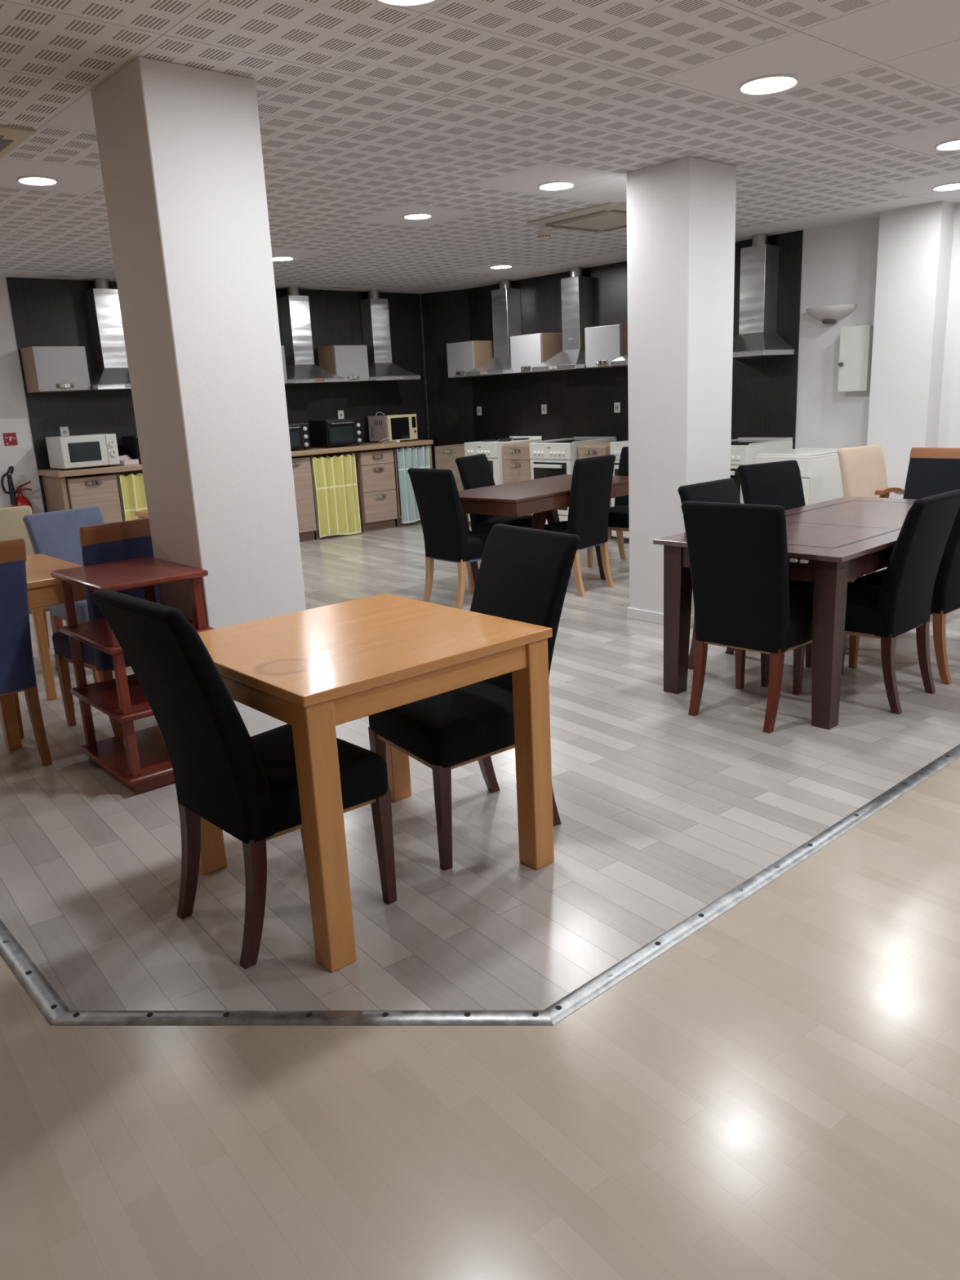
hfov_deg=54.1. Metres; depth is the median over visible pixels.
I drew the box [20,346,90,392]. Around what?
upper cabinet
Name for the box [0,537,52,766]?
dining chair
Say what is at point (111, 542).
dining chair
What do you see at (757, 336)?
range hood
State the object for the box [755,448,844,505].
range
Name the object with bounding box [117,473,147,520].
curtain
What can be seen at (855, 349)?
electrical box
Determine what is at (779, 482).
dining chair
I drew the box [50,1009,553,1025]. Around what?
threshold strip
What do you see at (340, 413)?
wall socket
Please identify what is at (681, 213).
pillar
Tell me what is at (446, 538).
dining chair
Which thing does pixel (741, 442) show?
cooktop
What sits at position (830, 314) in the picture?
wall lamp
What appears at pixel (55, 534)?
dining chair
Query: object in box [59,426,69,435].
wall socket
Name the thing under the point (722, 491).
dining chair
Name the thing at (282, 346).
upper cabinet
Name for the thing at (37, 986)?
threshold strip
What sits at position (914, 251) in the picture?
pillar
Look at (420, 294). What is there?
trim
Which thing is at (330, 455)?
base cabinet
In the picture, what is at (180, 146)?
pillar
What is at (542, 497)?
dining table
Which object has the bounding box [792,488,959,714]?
dining chair
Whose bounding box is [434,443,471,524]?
base cabinet
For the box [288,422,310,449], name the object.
oven
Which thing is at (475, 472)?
dining chair
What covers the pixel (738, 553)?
dining chair
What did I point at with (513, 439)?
cooktop
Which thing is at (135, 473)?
base cabinet
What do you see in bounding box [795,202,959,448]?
wall
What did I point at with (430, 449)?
end panel
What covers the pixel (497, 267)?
diffuser
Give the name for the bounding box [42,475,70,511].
end panel
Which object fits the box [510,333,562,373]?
upper cabinet
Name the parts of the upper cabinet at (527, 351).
handle, door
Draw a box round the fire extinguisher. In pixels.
[0,466,33,514]
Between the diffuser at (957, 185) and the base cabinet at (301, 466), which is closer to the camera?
the diffuser at (957, 185)
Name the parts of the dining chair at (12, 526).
backrest, seat frame, leg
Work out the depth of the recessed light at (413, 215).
6.20 m
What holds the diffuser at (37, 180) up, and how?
attached to the recessed light at (38, 180)
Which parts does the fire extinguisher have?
lever, lever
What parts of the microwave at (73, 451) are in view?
door, control panel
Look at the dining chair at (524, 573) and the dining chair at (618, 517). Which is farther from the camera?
the dining chair at (618, 517)
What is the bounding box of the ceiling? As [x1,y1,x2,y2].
[0,0,959,293]
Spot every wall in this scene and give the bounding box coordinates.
[0,277,44,514]
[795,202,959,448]
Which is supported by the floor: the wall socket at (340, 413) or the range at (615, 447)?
the range at (615, 447)
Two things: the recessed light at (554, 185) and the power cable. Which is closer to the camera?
the recessed light at (554, 185)
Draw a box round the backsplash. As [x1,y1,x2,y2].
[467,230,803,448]
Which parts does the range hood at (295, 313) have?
control panel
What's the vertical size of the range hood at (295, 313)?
0.963 m
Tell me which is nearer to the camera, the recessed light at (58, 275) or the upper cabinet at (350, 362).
the recessed light at (58, 275)
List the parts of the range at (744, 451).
oven door, control panel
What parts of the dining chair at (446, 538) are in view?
leg, backrest, seat frame, leg, leg, seat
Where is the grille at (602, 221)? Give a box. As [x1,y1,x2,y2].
[558,213,626,230]
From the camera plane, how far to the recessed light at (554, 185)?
5.48 m
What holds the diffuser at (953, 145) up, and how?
attached to the recessed light at (954, 144)
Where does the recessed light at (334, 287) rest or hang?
in the ceiling
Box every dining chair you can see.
[0,505,62,648]
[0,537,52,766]
[22,506,104,683]
[52,517,159,736]
[90,588,396,968]
[368,524,581,870]
[407,467,489,608]
[454,453,533,561]
[543,454,615,596]
[586,446,629,568]
[677,478,813,687]
[680,501,813,733]
[737,460,863,582]
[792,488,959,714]
[836,444,888,572]
[848,506,959,684]
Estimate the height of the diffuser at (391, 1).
0.001 m
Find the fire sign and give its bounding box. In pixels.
[2,432,17,445]
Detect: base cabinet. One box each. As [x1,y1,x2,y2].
[65,473,122,523]
[107,470,142,520]
[291,456,316,542]
[300,452,353,539]
[339,448,397,532]
[384,446,425,527]
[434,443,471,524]
[502,442,532,515]
[577,442,612,539]
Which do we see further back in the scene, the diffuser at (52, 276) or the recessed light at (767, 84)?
the diffuser at (52, 276)
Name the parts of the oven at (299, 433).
door handle, door, control panel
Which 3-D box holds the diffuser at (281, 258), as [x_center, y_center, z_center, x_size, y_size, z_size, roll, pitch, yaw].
[-1.638,-3.135,7.726,0.190,0.001,0.190,-15,19,-39]
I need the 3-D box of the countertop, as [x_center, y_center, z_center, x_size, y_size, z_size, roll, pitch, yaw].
[-2.255,-1.872,9.540,4.110,0.048,0.574,-15,19,-39]
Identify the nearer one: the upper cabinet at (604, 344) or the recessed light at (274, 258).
the recessed light at (274, 258)
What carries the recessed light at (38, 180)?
in the ceiling
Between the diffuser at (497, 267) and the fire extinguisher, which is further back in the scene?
the diffuser at (497, 267)
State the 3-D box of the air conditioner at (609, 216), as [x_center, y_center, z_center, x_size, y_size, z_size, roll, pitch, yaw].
[0.878,-2.946,6.589,0.770,0.035,0.770,-15,19,-39]
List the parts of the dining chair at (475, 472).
backrest, seat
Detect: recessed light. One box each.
[16,175,57,186]
[45,273,74,278]
[272,256,293,261]
[331,286,352,289]
[377,0,435,5]
[403,213,432,219]
[489,264,512,268]
[537,181,574,190]
[738,74,799,94]
[932,182,959,191]
[935,138,959,150]
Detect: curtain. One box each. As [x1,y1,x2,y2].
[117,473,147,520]
[311,453,361,537]
[395,445,430,523]
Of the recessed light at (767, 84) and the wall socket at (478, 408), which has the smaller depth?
the recessed light at (767, 84)
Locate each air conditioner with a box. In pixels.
[0,124,35,159]
[527,201,626,232]
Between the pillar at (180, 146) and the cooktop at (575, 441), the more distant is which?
the cooktop at (575, 441)
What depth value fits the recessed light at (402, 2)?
2.84 m
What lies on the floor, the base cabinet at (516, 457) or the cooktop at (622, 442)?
the base cabinet at (516, 457)
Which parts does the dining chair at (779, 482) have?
backrest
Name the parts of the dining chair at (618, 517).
leg, seat, seat frame, leg, backrest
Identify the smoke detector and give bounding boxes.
[537,229,551,239]
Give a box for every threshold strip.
[0,919,70,1025]
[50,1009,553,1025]
[544,743,959,1024]
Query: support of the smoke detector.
attached to the ceiling
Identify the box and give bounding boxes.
[118,454,138,465]
[837,324,873,391]
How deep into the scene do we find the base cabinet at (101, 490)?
8.33 m
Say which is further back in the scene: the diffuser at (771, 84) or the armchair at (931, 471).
the armchair at (931, 471)
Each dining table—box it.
[0,553,86,750]
[134,510,148,519]
[198,593,554,972]
[457,474,628,587]
[653,496,915,729]
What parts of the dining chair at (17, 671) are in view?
seat frame, rail, backrest, leg, leg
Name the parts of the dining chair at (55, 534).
leg, backrest, seat frame, seat, leg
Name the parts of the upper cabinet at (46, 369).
handle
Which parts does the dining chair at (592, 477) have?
seat, leg, backrest, seat frame, leg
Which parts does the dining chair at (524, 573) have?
leg, seat, leg, seat frame, leg, backrest, leg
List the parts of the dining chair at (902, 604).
leg, seat, leg, seat frame, leg, backrest, leg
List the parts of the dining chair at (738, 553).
leg, backrest, leg, seat frame, leg, seat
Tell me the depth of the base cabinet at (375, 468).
10.30 m
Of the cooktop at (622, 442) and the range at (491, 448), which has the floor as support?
the range at (491, 448)
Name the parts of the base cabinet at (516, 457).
handle, handle, drawer, drawer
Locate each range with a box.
[464,435,542,522]
[528,436,617,524]
[609,440,629,537]
[730,437,792,503]
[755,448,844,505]
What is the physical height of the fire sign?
0.108 m
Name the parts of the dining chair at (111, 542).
leg, seat, seat frame, leg, rail, backrest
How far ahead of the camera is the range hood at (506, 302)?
10.04 m
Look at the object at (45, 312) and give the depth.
9.82 m
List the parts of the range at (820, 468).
control panel, oven door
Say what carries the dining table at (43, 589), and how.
on the floor
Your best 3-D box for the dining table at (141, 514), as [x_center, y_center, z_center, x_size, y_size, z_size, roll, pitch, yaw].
[-1.850,-0.539,6.510,0.700,0.735,0.760,-15,19,-39]
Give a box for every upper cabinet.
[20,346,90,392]
[280,345,287,383]
[317,345,368,382]
[446,340,493,377]
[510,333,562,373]
[584,324,627,368]
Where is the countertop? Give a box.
[37,440,433,477]
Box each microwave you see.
[45,433,119,470]
[368,413,417,442]
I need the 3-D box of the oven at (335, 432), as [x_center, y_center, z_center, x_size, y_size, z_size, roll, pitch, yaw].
[-1.536,-2.226,10.103,0.440,0.285,0.391,-15,19,-39]
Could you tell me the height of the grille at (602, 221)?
0.009 m
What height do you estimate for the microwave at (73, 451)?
0.285 m
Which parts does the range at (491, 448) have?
control panel, oven door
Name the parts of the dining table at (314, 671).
leg, leg, leg, leg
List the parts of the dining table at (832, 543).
leg, leg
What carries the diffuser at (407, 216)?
attached to the recessed light at (413, 215)
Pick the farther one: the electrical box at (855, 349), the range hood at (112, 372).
the range hood at (112, 372)
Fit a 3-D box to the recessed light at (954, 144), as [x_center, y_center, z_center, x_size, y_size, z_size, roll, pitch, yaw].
[2.532,-2.616,4.958,0.234,0.008,0.234,-15,19,-39]
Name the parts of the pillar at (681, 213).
skirting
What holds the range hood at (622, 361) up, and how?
attached to the wall at (839, 261)
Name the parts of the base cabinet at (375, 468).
drawer, handle, drawer, handle, drawer, handle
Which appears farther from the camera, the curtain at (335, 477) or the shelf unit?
the curtain at (335, 477)
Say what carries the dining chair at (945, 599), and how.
on the floor
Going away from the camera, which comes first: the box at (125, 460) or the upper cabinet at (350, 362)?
the box at (125, 460)
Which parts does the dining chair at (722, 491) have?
leg, backrest, leg, leg, seat, leg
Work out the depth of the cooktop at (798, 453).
7.11 m
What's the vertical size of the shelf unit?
0.806 m
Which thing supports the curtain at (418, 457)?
hanging from the countertop
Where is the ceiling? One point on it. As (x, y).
(373, 113)
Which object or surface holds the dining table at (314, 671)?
on the floor
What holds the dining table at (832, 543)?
on the floor
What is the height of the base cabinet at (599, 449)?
0.885 m
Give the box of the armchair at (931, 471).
[865,447,959,575]
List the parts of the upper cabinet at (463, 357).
door, handle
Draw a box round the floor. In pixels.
[0,520,959,1279]
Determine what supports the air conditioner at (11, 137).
attached to the ceiling
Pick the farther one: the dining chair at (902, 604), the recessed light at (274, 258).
the recessed light at (274, 258)
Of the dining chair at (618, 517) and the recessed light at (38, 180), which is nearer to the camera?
the recessed light at (38, 180)
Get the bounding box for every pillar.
[90,56,306,736]
[626,155,736,626]
[866,200,955,498]
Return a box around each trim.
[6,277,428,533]
[419,293,429,439]
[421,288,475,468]
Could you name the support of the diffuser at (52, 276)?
attached to the recessed light at (58, 275)
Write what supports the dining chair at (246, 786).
on the floor
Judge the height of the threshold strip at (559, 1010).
0.010 m
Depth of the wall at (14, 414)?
8.26 m
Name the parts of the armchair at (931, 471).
arm post, armrest, backrest, rail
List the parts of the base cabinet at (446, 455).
handle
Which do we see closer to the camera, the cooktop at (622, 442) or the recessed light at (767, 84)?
the recessed light at (767, 84)
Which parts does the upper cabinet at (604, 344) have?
handle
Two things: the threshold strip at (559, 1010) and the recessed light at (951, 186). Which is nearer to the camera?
the threshold strip at (559, 1010)
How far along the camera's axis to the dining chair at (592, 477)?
6.57 m
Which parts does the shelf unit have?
post, post, post, shelf, post, post, shelf, shelf, post, shelf, post, post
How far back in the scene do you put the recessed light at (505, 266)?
8.87 m
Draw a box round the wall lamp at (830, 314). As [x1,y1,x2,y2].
[806,304,857,324]
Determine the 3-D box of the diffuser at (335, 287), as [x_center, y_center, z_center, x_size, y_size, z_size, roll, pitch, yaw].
[-1.454,-3.711,9.903,0.200,0.001,0.200,-15,19,-39]
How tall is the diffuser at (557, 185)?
0.001 m
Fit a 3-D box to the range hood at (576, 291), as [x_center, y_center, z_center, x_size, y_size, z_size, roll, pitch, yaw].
[0.871,-3.174,9.300,0.476,0.963,0.600,-15,19,-39]
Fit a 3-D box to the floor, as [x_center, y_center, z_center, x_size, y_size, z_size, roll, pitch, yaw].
[-0.376,0.482,3.778,10.820,0.001,12.280,-15,19,-39]
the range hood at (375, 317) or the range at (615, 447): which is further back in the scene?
the range hood at (375, 317)
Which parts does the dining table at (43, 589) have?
leg, leg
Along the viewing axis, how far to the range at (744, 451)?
7.70 m
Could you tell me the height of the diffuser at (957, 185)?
0.001 m
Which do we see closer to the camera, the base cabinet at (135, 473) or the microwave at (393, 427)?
the base cabinet at (135, 473)
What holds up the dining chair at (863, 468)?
on the floor
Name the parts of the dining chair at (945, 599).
leg, seat, leg, backrest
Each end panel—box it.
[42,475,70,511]
[411,444,432,468]
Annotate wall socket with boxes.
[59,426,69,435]
[337,410,344,418]
[476,406,481,415]
[541,404,546,413]
[613,402,620,413]
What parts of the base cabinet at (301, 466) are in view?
handle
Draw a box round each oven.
[121,435,141,463]
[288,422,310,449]
[309,417,363,448]
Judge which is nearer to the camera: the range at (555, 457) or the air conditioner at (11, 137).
the air conditioner at (11, 137)
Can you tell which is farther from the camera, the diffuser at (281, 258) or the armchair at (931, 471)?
the diffuser at (281, 258)
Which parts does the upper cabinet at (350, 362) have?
door, handle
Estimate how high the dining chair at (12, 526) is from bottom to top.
0.885 m
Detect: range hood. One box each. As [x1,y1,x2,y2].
[79,278,131,391]
[278,286,344,384]
[352,289,420,382]
[465,280,528,376]
[531,266,607,372]
[610,353,627,366]
[733,234,795,359]
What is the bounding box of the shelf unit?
[50,556,214,794]
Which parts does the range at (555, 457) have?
door handle, drawer, control panel, oven door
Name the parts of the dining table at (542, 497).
leg, leg, leg, leg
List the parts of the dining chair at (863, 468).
backrest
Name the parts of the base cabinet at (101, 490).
handle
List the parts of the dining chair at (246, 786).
backrest, leg, leg, leg, seat, seat frame, leg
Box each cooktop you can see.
[464,435,542,444]
[528,436,617,445]
[609,440,628,444]
[730,437,792,448]
[755,448,839,459]
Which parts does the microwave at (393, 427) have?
casing, door, frame, control panel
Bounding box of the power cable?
[378,438,399,443]
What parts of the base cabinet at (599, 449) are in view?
handle, drawer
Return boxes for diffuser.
[19,177,55,184]
[48,275,72,277]
[272,257,292,260]
[333,287,351,288]
[384,0,427,3]
[404,214,430,218]
[491,266,511,268]
[540,182,573,189]
[742,77,795,93]
[933,183,959,190]
[937,141,959,149]
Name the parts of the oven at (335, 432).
door, door handle, control panel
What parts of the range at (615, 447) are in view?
oven door, control panel, drawer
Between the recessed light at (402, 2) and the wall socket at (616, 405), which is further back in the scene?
the wall socket at (616, 405)
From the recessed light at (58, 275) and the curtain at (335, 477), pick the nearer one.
the recessed light at (58, 275)
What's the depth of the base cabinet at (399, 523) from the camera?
10.62 m

